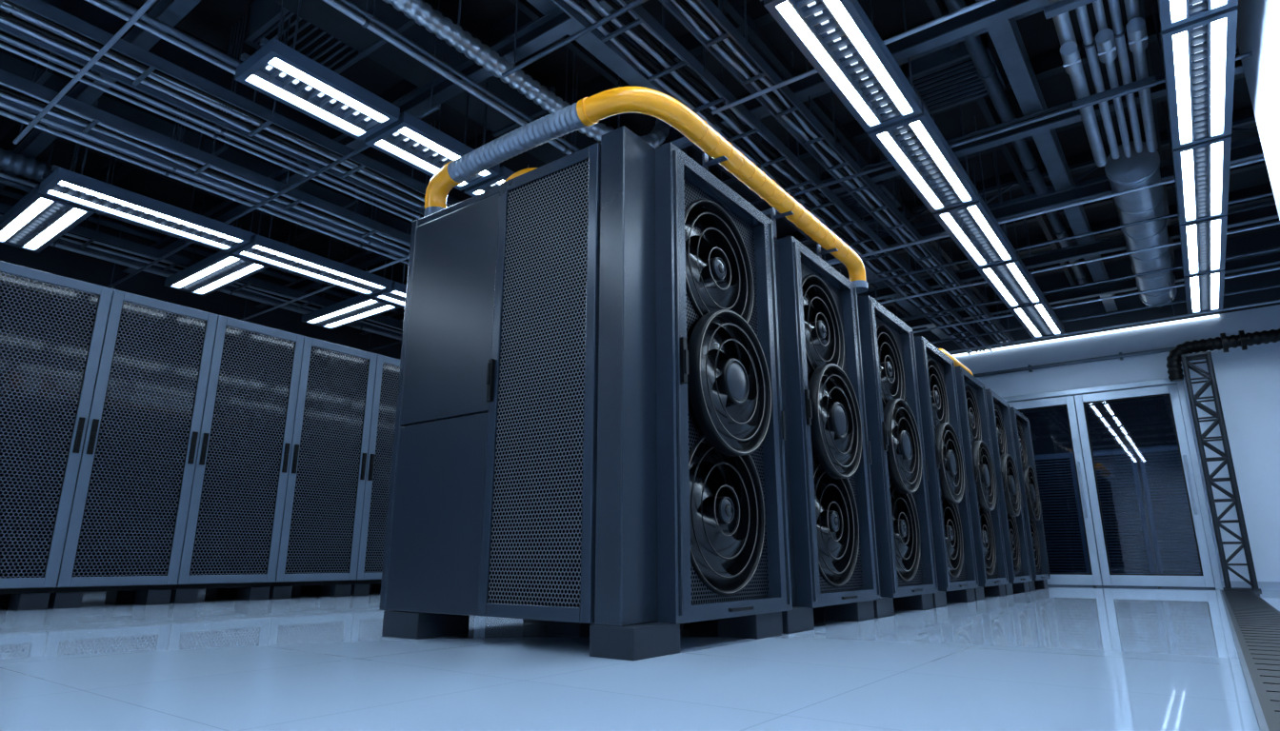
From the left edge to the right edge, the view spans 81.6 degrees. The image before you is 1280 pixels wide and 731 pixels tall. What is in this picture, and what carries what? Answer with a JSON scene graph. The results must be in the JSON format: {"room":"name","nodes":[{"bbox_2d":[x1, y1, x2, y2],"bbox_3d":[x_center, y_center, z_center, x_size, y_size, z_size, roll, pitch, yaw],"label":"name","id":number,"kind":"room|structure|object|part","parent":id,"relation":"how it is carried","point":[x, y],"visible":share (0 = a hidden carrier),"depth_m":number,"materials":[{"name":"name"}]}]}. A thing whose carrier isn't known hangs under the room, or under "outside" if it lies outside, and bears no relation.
{"room":"data center","nodes":[
{"label":"data center","id":0,"kind":"room"},
{"bbox_2d":[0,194,401,594],"bbox_3d":[-5.748,0.500,9.714,0.200,4.700,16.800,-11,-18,35],"label":"wall","id":1,"kind":"structure","parent":0,"point":[56,261],"depth_m":9.57,"materials":[{"name":"paint"}]},
{"bbox_2d":[0,581,1279,730],"bbox_3d":[1.008,2.319,7.190,13.400,0.100,21.700,-11,-18,35],"label":"floor","id":2,"kind":"structure","parent":0,"point":[1057,657],"depth_m":2.45,"materials":[{"name":"tile"}]},
{"bbox_2d":[0,260,113,610],"bbox_3d":[-5.163,0.594,5.973,1.034,2.620,0.865,-11,-18,35],"label":"rack","id":3,"kind":"object","parent":2,"relation":"on","point":[52,327],"visible":1,"depth_m":5.82,"materials":[{"name":"metal"}]},
{"bbox_2d":[47,289,218,609],"bbox_3d":[-4.647,0.770,6.644,1.034,2.620,0.865,-11,-18,35],"label":"rack","id":4,"kind":"object","parent":2,"relation":"on","point":[125,534],"visible":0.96,"depth_m":6.35,"materials":[{"name":"metal"}]},
{"bbox_2d":[169,315,304,603],"bbox_3d":[-4.130,0.946,7.315,1.034,2.620,0.865,-11,-18,35],"label":"rack","id":5,"kind":"object","parent":2,"relation":"on","point":[233,525],"visible":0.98,"depth_m":7.03,"materials":[{"name":"metal"}]},
{"bbox_2d":[235,336,377,599],"bbox_3d":[-3.613,1.122,7.986,1.034,2.620,0.865,-11,-18,35],"label":"rack","id":6,"kind":"object","parent":2,"relation":"on","point":[321,528],"visible":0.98,"depth_m":7.70,"materials":[{"name":"metal"}]},
{"bbox_2d":[316,354,399,596],"bbox_3d":[-3.096,1.298,8.657,1.034,2.620,0.865,-11,-18,35],"label":"rack","id":7,"kind":"object","parent":2,"relation":"on","point":[374,512],"visible":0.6,"depth_m":8.16,"materials":[{"name":"metal"}]},
{"bbox_2d":[379,125,792,660],"bbox_3d":[-0.276,0.247,4.027,1.697,2.305,1.363,-11,-18,35],"label":"tall cabinet","id":8,"kind":"object","parent":2,"relation":"on","point":[590,429],"visible":1,"depth_m":3.49,"materials":[{"name":"black metal"}]},
{"bbox_2d":[504,167,537,181],"bbox_3d":[0.376,-0.733,5.375,3.113,0.368,0.422,14,-20,-42],"label":"conduit","id":9,"kind":"object","parent":8,"relation":"on","point":[522,171],"visible":0.02,"depth_m":4.40,"materials":[{"name":"yellow plastic"}]},
{"bbox_2d":[423,86,868,293],"bbox_3d":[0.215,-0.834,4.925,1.662,0.322,2.826,-11,-18,35],"label":"conduit","id":10,"kind":"object","parent":8,"relation":"on","point":[588,111],"visible":0.98,"depth_m":3.97,"materials":[{"name":"metal"}]},
{"bbox_3d":[0.386,0.111,3.741,0.258,2.187,1.070,-11,-18,35],"label":"fan door","id":11,"kind":"part","parent":8,"relation":"part of","materials":[{"name":"black plastic"}]},
{"bbox_2d":[716,236,880,634],"bbox_3d":[0.513,0.515,5.051,1.697,2.305,1.363,-11,-18,35],"label":"tall cabinet","id":12,"kind":"object","parent":2,"relation":"on","point":[833,562],"visible":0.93,"depth_m":4.62,"materials":[{"name":"black metal"}]},
{"bbox_3d":[1.175,0.379,4.765,0.258,2.187,1.070,-11,-18,35],"label":"fan door","id":13,"kind":"part","parent":12,"relation":"part of","materials":[{"name":"black plastic"}]},
{"bbox_2d":[812,295,938,618],"bbox_3d":[1.302,0.784,6.075,1.697,2.305,1.363,-11,-18,35],"label":"tall cabinet","id":14,"kind":"object","parent":2,"relation":"on","point":[899,472],"visible":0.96,"depth_m":5.67,"materials":[{"name":"black metal"}]},
{"bbox_3d":[1.964,0.648,5.789,0.258,2.187,1.070,-11,-18,35],"label":"fan door","id":15,"kind":"part","parent":14,"relation":"part of","materials":[{"name":"black plastic"}]},
{"bbox_2d":[913,336,979,608],"bbox_3d":[2.091,1.052,7.098,1.697,2.305,1.363,-11,-18,35],"label":"tall cabinet","id":16,"kind":"object","parent":2,"relation":"on","point":[948,485],"visible":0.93,"depth_m":6.72,"materials":[{"name":"black metal"}]},
{"bbox_2d":[954,365,1008,600],"bbox_3d":[2.880,1.320,8.122,1.697,2.305,1.363,-11,-18,35],"label":"tall cabinet","id":17,"kind":"object","parent":2,"relation":"on","point":[984,497],"visible":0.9,"depth_m":7.76,"materials":[{"name":"black metal"}]},
{"bbox_2d":[938,348,973,376],"bbox_3d":[3.390,0.016,7.985,0.098,0.181,1.336,-11,-18,35],"label":"conduit","id":18,"kind":"object","parent":17,"relation":"on","point":[956,362],"visible":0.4,"depth_m":7.89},
{"bbox_2d":[985,388,1032,596],"bbox_3d":[3.669,1.589,9.146,1.697,2.305,1.363,-11,-18,35],"label":"tall cabinet","id":19,"kind":"object","parent":2,"relation":"on","point":[1010,503],"visible":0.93,"depth_m":8.79,"materials":[{"name":"black metal"}]},
{"bbox_2d":[1009,406,1050,591],"bbox_3d":[4.458,1.857,10.170,1.697,2.305,1.363,-11,-18,35],"label":"tall cabinet","id":20,"kind":"object","parent":2,"relation":"on","point":[1032,511],"visible":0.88,"depth_m":9.86,"materials":[{"name":"black metal"}]},
{"bbox_2d":[1034,444,1201,578],"bbox_3d":[8.733,2.747,13.554,4.700,2.300,1.020,-11,-18,35],"label":"storage rack","id":21,"kind":"object","parent":2,"relation":"on","point":[1128,531],"visible":0.31,"depth_m":13.08,"materials":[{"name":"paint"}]},
{"bbox_2d":[1180,351,1261,591],"bbox_3d":[7.417,1.319,9.508,0.360,3.010,0.350,-11,-18,35],"label":"lattice column","id":22,"kind":"structure","parent":2,"relation":"on","point":[1202,441],"depth_m":9.43,"materials":[{"name":"metal"}]},
{"bbox_2d":[1166,328,1279,381],"bbox_3d":[8.043,-0.224,9.437,2.229,0.560,0.260,-11,-18,35],"label":"pipe","id":23,"kind":"object","parent":22,"relation":"attached to","point":[1174,366],"visible":0.97,"depth_m":9.74,"materials":[{"name":"plastic"}]},
{"bbox_2d":[1220,590,1279,730],"bbox_3d":[4.003,1.637,4.803,0.310,0.010,10.900,-11,-18,35],"label":"floor grate","id":24,"kind":"object","parent":2,"relation":"on","point":[1254,625],"visible":1,"depth_m":3.16,"materials":[{"name":"grey metal"}]},
{"bbox_2d":[0,0,1279,317],"bbox_3d":[-0.637,-2.572,6.710,12.400,0.280,16.600,-11,-18,35],"label":"ceiling","id":25,"kind":"structure","parent":0,"point":[1049,64],"depth_m":7.58,"materials":[{"name":"black metal"}]},
{"bbox_2d":[24,137,79,196],"bbox_3d":[-5.601,-1.983,7.066,1.550,1.240,0.040,-11,-18,35],"label":"rail","id":26,"kind":"object","parent":25,"relation":"hanging from","point":[75,146],"visible":0.04,"depth_m":6.62,"materials":[{"name":"metal"}]},
{"bbox_2d":[0,140,369,271],"bbox_3d":[-3.226,-1.460,9.315,0.180,1.110,14.000,-11,-18,35],"label":"flexible duct","id":27,"kind":"object","parent":25,"relation":"hanging from","point":[18,164],"visible":0.03,"depth_m":6.40,"materials":[{"name":"metal"}]},
{"bbox_2d":[0,155,403,337],"bbox_3d":[-3.729,-1.129,10.519,0.412,1.140,13.402,-11,-18,35],"label":"cable tray","id":28,"kind":"object","parent":25,"relation":"hanging from","point":[84,238],"visible":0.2,"depth_m":8.35,"materials":[{"name":"metal"}]},
{"bbox_2d":[0,155,404,340],"bbox_3d":[-4.073,-1.286,10.180,1.565,1.009,14.400,-11,-18,35],"label":"ceiling pipes","id":29,"kind":"object","parent":25,"relation":"hanging from","point":[5,179],"depth_m":8.62,"materials":[{"name":"grey metal"}]},
{"bbox_2d":[0,101,408,264],"bbox_3d":[-2.238,-1.587,8.845,0.273,1.104,14.400,-11,-18,35],"label":"ceiling pipes","id":30,"kind":"object","parent":25,"relation":"hanging from","point":[6,107],"depth_m":6.50,"materials":[{"name":"grey metal"}]},
{"bbox_2d":[0,44,411,256],"bbox_3d":[-1.645,-1.514,9.014,0.312,1.160,13.402,-11,-18,35],"label":"cable tray","id":31,"kind":"object","parent":25,"relation":"hanging from","point":[70,112],"visible":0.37,"depth_m":6.12,"materials":[{"name":"metal"}]},
{"bbox_2d":[0,0,423,194],"bbox_3d":[-1.823,-1.909,8.352,0.180,0.730,14.000,-11,-18,35],"label":"flexible duct","id":32,"kind":"object","parent":25,"relation":"hanging from","point":[2,10],"visible":0.02,"depth_m":5.86,"materials":[{"name":"metal"}]},
{"bbox_2d":[0,13,435,222],"bbox_3d":[-1.527,-1.743,8.338,0.279,1.059,14.400,-11,-18,35],"label":"ceiling pipes","id":33,"kind":"object","parent":25,"relation":"hanging from","point":[7,39],"depth_m":5.86,"materials":[{"name":"grey metal"}]},
{"bbox_2d":[192,193,254,259],"bbox_3d":[-4.651,-1.660,8.299,1.550,1.240,0.040,-11,-18,35],"label":"rail","id":34,"kind":"object","parent":25,"relation":"hanging from","point":[203,193],"visible":0.02,"depth_m":8.62,"materials":[{"name":"metal"}]},
{"bbox_2d":[40,100,408,284],"bbox_3d":[-2.048,-1.209,10.018,0.280,1.240,9.600,-11,-18,35],"label":"rail","id":35,"kind":"object","parent":25,"relation":"hanging from","point":[53,168],"visible":0.02,"depth_m":6.46,"materials":[{"name":"metal"}]},
{"bbox_2d":[0,0,528,214],"bbox_3d":[-0.883,-1.667,8.467,0.372,1.140,13.402,-11,-18,35],"label":"cable tray","id":36,"kind":"object","parent":25,"relation":"hanging from","point":[40,12],"visible":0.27,"depth_m":5.33,"materials":[{"name":"metal"}]},
{"bbox_2d":[0,0,600,261],"bbox_3d":[-1.753,-1.849,8.476,4.010,0.205,14.300,-11,-18,35],"label":"cable tray","id":37,"kind":"object","parent":25,"relation":"hanging from","point":[319,13],"visible":0.14,"depth_m":6.42,"materials":[{"name":"metal"}]},
{"bbox_2d":[243,0,361,74],"bbox_3d":[-2.675,-2.723,5.999,0.680,0.350,0.680,-11,-18,35],"label":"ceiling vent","id":38,"kind":"object","parent":25,"relation":"attached to","point":[263,18],"depth_m":5.87,"materials":[{"name":"grey metal"}]},
{"bbox_2d":[321,239,386,308],"bbox_3d":[-3.676,-1.328,9.564,1.550,1.240,0.040,-11,-18,35],"label":"rail","id":39,"kind":"object","parent":25,"relation":"hanging from","point":[330,239],"visible":0.02,"depth_m":9.88,"materials":[{"name":"metal"}]},
{"bbox_2d":[240,0,609,144],"bbox_3d":[-0.739,-1.994,7.023,0.280,1.240,5.700,-11,-18,35],"label":"rail","id":40,"kind":"object","parent":25,"relation":"hanging from","point":[263,41],"visible":0.16,"depth_m":4.97,"materials":[{"name":"metal"}]},
{"bbox_2d":[84,0,879,300],"bbox_3d":[-0.409,-1.967,7.536,1.276,1.032,14.400,-11,-18,35],"label":"ceiling pipes","id":41,"kind":"object","parent":25,"relation":"hanging from","point":[365,23],"depth_m":4.99,"materials":[{"name":"grey metal"}]},
{"bbox_2d":[382,0,671,148],"bbox_3d":[-1.600,-2.753,4.383,0.325,1.110,5.769,-12,-19,37],"label":"flexible duct","id":42,"kind":"object","parent":25,"relation":"hanging from","point":[421,12],"visible":0.59,"depth_m":5.00,"materials":[{"name":"metal"}]},
{"bbox_2d":[0,0,1279,339],"bbox_3d":[-0.882,-1.989,6.217,12.400,0.142,14.680,-11,-18,35],"label":"beams","id":43,"kind":"structure","parent":25,"relation":"attached to","point":[556,24],"depth_m":6.41,"materials":[{"name":"grey metal"}]},
{"bbox_2d":[12,0,1279,353],"bbox_3d":[0.758,-1.679,8.237,12.200,1.234,10.630,-11,-18,35],"label":"ceiling beams","id":44,"kind":"structure","parent":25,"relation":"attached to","point":[149,3],"depth_m":6.83,"materials":[{"name":"metal"}]},
{"bbox_2d":[0,184,95,253],"bbox_3d":[-5.601,-1.340,6.898,1.510,0.090,0.430,-11,-18,35],"label":"ceiling light strip","id":45,"kind":"object","parent":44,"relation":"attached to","point":[37,220],"visible":0.96,"depth_m":6.81,"materials":[{"name":"white plastic"}]},
{"bbox_2d":[164,250,270,296],"bbox_3d":[-4.651,-1.016,8.131,1.510,0.090,0.430,-11,-18,35],"label":"ceiling light strip","id":46,"kind":"object","parent":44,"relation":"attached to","point":[221,270],"visible":0.95,"depth_m":8.07,"materials":[{"name":"white plastic"}]},
{"bbox_2d":[38,167,406,307],"bbox_3d":[-2.048,-0.566,9.849,0.450,0.090,9.560,-11,-18,35],"label":"ceiling light strip","id":47,"kind":"object","parent":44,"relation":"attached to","point":[64,185],"visible":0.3,"depth_m":7.08,"materials":[{"name":"white plastic"}]},
{"bbox_3d":[-4.438,-1.379,6.747,0.450,0.090,1.560,-11,-18,35],"label":"light panel","id":48,"kind":"part","parent":47,"relation":"part of","materials":[{"name":"white plastic"}]},
{"bbox_3d":[-3.482,-1.054,7.988,0.450,0.090,1.560,-11,-18,35],"label":"light panel","id":49,"kind":"part","parent":47,"relation":"part of","materials":[{"name":"white plastic"}]},
{"bbox_3d":[-2.526,-0.728,9.229,0.450,0.090,1.560,-11,-18,35],"label":"light panel","id":50,"kind":"part","parent":47,"relation":"part of","materials":[{"name":"white plastic"}]},
{"bbox_2d":[301,294,400,329],"bbox_3d":[-3.676,-0.685,9.395,1.510,0.090,0.430,-11,-18,35],"label":"ceiling light strip","id":51,"kind":"object","parent":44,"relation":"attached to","point":[362,307],"visible":0.96,"depth_m":9.34,"materials":[{"name":"white plastic"}]},
{"bbox_2d":[234,38,515,197],"bbox_3d":[-0.739,-1.351,6.854,0.470,0.090,5.660,-11,-18,35],"label":"ceiling light strip","id":52,"kind":"object","parent":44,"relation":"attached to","point":[277,70],"visible":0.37,"depth_m":5.16,"materials":[{"name":"white plastic"}]},
{"bbox_3d":[-2.158,-1.834,5.013,0.470,0.090,0.910,-11,-18,35],"label":"light panel","id":53,"kind":"part","parent":52,"relation":"part of","materials":[{"name":"white plastic"}]},
{"bbox_3d":[-1.590,-1.641,5.749,0.470,0.090,0.910,-11,-18,35],"label":"light panel","id":54,"kind":"part","parent":52,"relation":"part of","materials":[{"name":"white plastic"}]},
{"bbox_3d":[-1.022,-1.448,6.486,0.470,0.090,0.910,-11,-18,35],"label":"light panel","id":55,"kind":"part","parent":52,"relation":"part of","materials":[{"name":"white plastic"}]},
{"bbox_2d":[760,0,1064,339],"bbox_3d":[1.326,-1.928,4.654,0.400,0.090,14.540,-11,-18,35],"label":"ceiling light strip","id":56,"kind":"object","parent":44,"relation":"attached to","point":[839,40],"visible":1,"depth_m":5.41,"materials":[{"name":"white plastic"}]},
{"bbox_3d":[1.326,-1.928,4.654,0.400,0.090,1.580,-11,-18,35],"label":"light panel","id":57,"kind":"part","parent":56,"relation":"part of","materials":[{"name":"white plastic"}]},
{"bbox_3d":[2.294,-1.598,5.910,0.400,0.090,1.580,-11,-18,35],"label":"light panel","id":58,"kind":"part","parent":56,"relation":"part of","materials":[{"name":"white plastic"}]},
{"bbox_3d":[3.262,-1.269,7.167,0.400,0.090,1.580,-11,-18,35],"label":"light panel","id":59,"kind":"part","parent":56,"relation":"part of","materials":[{"name":"white plastic"}]},
{"bbox_3d":[4.231,-0.940,8.423,0.400,0.090,1.580,-11,-18,35],"label":"light panel","id":60,"kind":"part","parent":56,"relation":"part of","materials":[{"name":"white plastic"}]},
{"bbox_3d":[5.199,-0.610,9.680,0.400,0.090,1.580,-11,-18,35],"label":"light panel","id":61,"kind":"part","parent":56,"relation":"part of","materials":[{"name":"white plastic"}]},
{"bbox_2d":[1158,0,1238,314],"bbox_3d":[2.729,-2.193,3.642,0.350,0.090,14.540,-11,-18,35],"label":"ceiling light strip","id":62,"kind":"object","parent":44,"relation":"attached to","point":[1198,37],"visible":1,"depth_m":5.32,"materials":[{"name":"white plastic"}]},
{"bbox_3d":[2.729,-2.193,3.642,0.350,0.090,1.580,-11,-18,35],"label":"light panel","id":63,"kind":"part","parent":62,"relation":"part of","materials":[{"name":"white plastic"}]},
{"bbox_3d":[3.697,-1.864,4.899,0.350,0.090,1.580,-11,-18,35],"label":"light panel","id":64,"kind":"part","parent":62,"relation":"part of","materials":[{"name":"white plastic"}]},
{"bbox_3d":[4.665,-1.534,6.155,0.350,0.090,1.580,-11,-18,35],"label":"light panel","id":65,"kind":"part","parent":62,"relation":"part of","materials":[{"name":"white plastic"}]},
{"bbox_3d":[5.634,-1.205,7.412,0.350,0.090,1.580,-11,-18,35],"label":"light panel","id":66,"kind":"part","parent":62,"relation":"part of","materials":[{"name":"white plastic"}]},
{"bbox_3d":[6.602,-0.875,8.668,0.350,0.090,1.580,-11,-18,35],"label":"light panel","id":67,"kind":"part","parent":62,"relation":"part of","materials":[{"name":"white plastic"}]},
{"bbox_2d":[550,0,992,355],"bbox_3d":[1.890,-1.954,7.372,0.352,1.140,11.902,-11,-18,35],"label":"cable tray","id":68,"kind":"object","parent":25,"relation":"hanging from","point":[610,40],"visible":0.86,"depth_m":5.73,"materials":[{"name":"metal"}]},
{"bbox_2d":[659,0,1014,346],"bbox_3d":[2.211,-2.044,7.149,0.212,1.080,11.902,-11,-18,35],"label":"cable tray","id":69,"kind":"object","parent":25,"relation":"hanging from","point":[727,34],"visible":0.81,"depth_m":5.91,"materials":[{"name":"metal"}]},
{"bbox_2d":[868,0,1035,280],"bbox_3d":[1.326,-2.571,4.823,0.280,1.240,14.580,-11,-18,35],"label":"rail","id":70,"kind":"object","parent":25,"relation":"hanging from","point":[870,1],"visible":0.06,"depth_m":6.74,"materials":[{"name":"metal"}]},
{"bbox_2d":[900,31,1005,114],"bbox_3d":[2.723,-2.605,6.449,0.680,0.350,0.680,-11,-18,35],"label":"ceiling vent","id":71,"kind":"object","parent":25,"relation":"attached to","point":[943,79],"depth_m":6.34,"materials":[{"name":"grey metal"}]},
{"bbox_2d":[1043,0,1156,110],"bbox_3d":[2.920,-2.131,4.704,0.510,0.152,1.720,-11,-18,35],"label":"pipe manifold","id":72,"kind":"object","parent":25,"relation":"attached to","point":[1136,30],"visible":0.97,"depth_m":4.77,"materials":[{"name":"metal"}]},
{"bbox_2d":[1047,0,1158,166],"bbox_3d":[2.342,-2.856,4.101,0.472,1.055,6.000,-11,-18,35],"label":"ceiling pipes","id":73,"kind":"object","parent":25,"relation":"attached to","point":[1063,25],"depth_m":5.30,"materials":[{"name":"grey metal"}]},
{"bbox_2d":[1104,140,1176,305],"bbox_3d":[5.459,-1.738,8.079,0.400,1.200,4.050,-11,-18,35],"label":"air duct","id":74,"kind":"object","parent":25,"relation":"hanging from","point":[1142,169],"visible":0.85,"depth_m":7.09,"materials":[{"name":"metal"}]},
{"bbox_2d":[1150,4,1178,212],"bbox_3d":[2.729,-2.836,3.811,0.280,1.240,14.580,-11,-18,35],"label":"rail","id":75,"kind":"object","parent":25,"relation":"hanging from","point":[1151,6],"visible":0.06,"depth_m":7.08,"materials":[{"name":"metal"}]},
{"bbox_2d":[678,3,1048,149],"bbox_3d":[1.944,-2.534,6.129,4.608,0.250,0.050,-11,-18,35],"label":"truss","id":76,"kind":"object","parent":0,"point":[1040,9],"depth_m":5.85,"materials":[{"name":"grey metal"}]},
{"bbox_2d":[943,0,1088,286],"bbox_3d":[2.038,-2.599,5.816,1.056,0.682,14.400,-11,-18,35],"label":"ceiling pipes","id":77,"kind":"object","parent":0,"point":[986,70],"depth_m":6.64,"materials":[{"name":"grey metal"}]},
{"bbox_2d":[798,116,1259,253],"bbox_3d":[4.418,-1.989,8.206,6.008,0.250,0.050,-11,-18,35],"label":"truss","id":78,"kind":"object","parent":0,"point":[1007,186],"depth_m":8.19,"materials":[{"name":"grey metal"}]},
{"bbox_2d":[885,229,1279,581],"bbox_3d":[4.368,1.268,12.645,12.400,4.700,0.150,-11,-18,35],"label":"wall","id":79,"kind":"structure","parent":0,"point":[1248,381],"depth_m":10.21,"materials":[{"name":"white paint"}]},
{"bbox_2d":[1008,396,1102,585],"bbox_3d":[5.999,1.869,11.134,1.260,2.730,0.060,-11,-18,35],"label":"frame","id":80,"kind":"object","parent":79,"relation":"attached to","point":[1093,578],"visible":0.48,"depth_m":10.78,"materials":[{"name":"metal"}]},
{"bbox_2d":[972,346,1175,377],"bbox_3d":[6.114,0.036,11.454,3.550,0.100,0.110,-11,-18,35],"label":"pipe","id":81,"kind":"object","parent":79,"relation":"attached to","point":[1120,355],"visible":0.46,"depth_m":11.09,"materials":[{"name":"metal"}]},
{"bbox_2d":[1077,461,1087,518],"bbox_3d":[6.415,1.803,10.743,0.032,0.800,0.076,-11,-18,35],"label":"handle","id":82,"kind":"object","parent":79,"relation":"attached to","point":[1078,463],"visible":1,"depth_m":10.71,"materials":[{"name":"silver metal"}]},
{"bbox_2d":[952,314,1219,357],"bbox_3d":[5.353,-0.191,12.145,6.600,0.030,0.030,-11,-18,35],"label":"light strip","id":83,"kind":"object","parent":79,"relation":"attached to","point":[1216,315],"depth_m":11.07,"materials":[{"name":"white plastic"}]},
{"bbox_2d":[1001,378,1222,589],"bbox_3d":[6.526,1.746,10.799,2.690,2.840,0.180,-11,-18,35],"label":"trim","id":84,"kind":"structure","parent":79,"relation":"attached to","point":[1216,574],"depth_m":10.20,"materials":[{"name":"metal"}]},
{"bbox_2d":[1074,383,1215,587],"bbox_3d":[7.017,1.677,10.399,1.260,2.730,0.060,-11,-18,35],"label":"frame","id":85,"kind":"object","parent":79,"relation":"attached to","point":[1206,580],"visible":1,"depth_m":10.32,"materials":[{"name":"glass"},{"name":"aluminium"}]},
{"bbox_2d":[1183,455,1197,515],"bbox_3d":[7.433,1.611,10.008,0.032,0.800,0.076,-11,-18,35],"label":"handle","id":86,"kind":"object","parent":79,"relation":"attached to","point":[1185,456],"visible":1,"depth_m":9.98,"materials":[{"name":"silver metal"}]},
{"bbox_2d":[1221,580,1279,590],"bbox_3d":[4.317,3.476,11.996,12.400,0.100,0.020,-11,-18,35],"label":"baseboard","id":87,"kind":"structure","parent":79,"relation":"attached to","point":[1264,586],"depth_m":9.40,"materials":[{"name":"metal"}]},
{"bbox_2d":[1019,395,1177,574],"bbox_3d":[9.537,1.754,14.498,6.000,4.700,0.200,-11,-18,35],"label":"wall","id":88,"kind":"structure","parent":0,"point":[1140,422],"depth_m":14.66,"materials":[{"name":"glass"}]},
{"bbox_2d":[1236,0,1279,219],"bbox_3d":[2.111,-1.982,0.247,2.300,4.700,10.100,-11,-18,35],"label":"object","id":89,"kind":"structure","parent":0,"point":[1258,21],"depth_m":4.55,"materials":[{"name":"white paint"}]}
]}

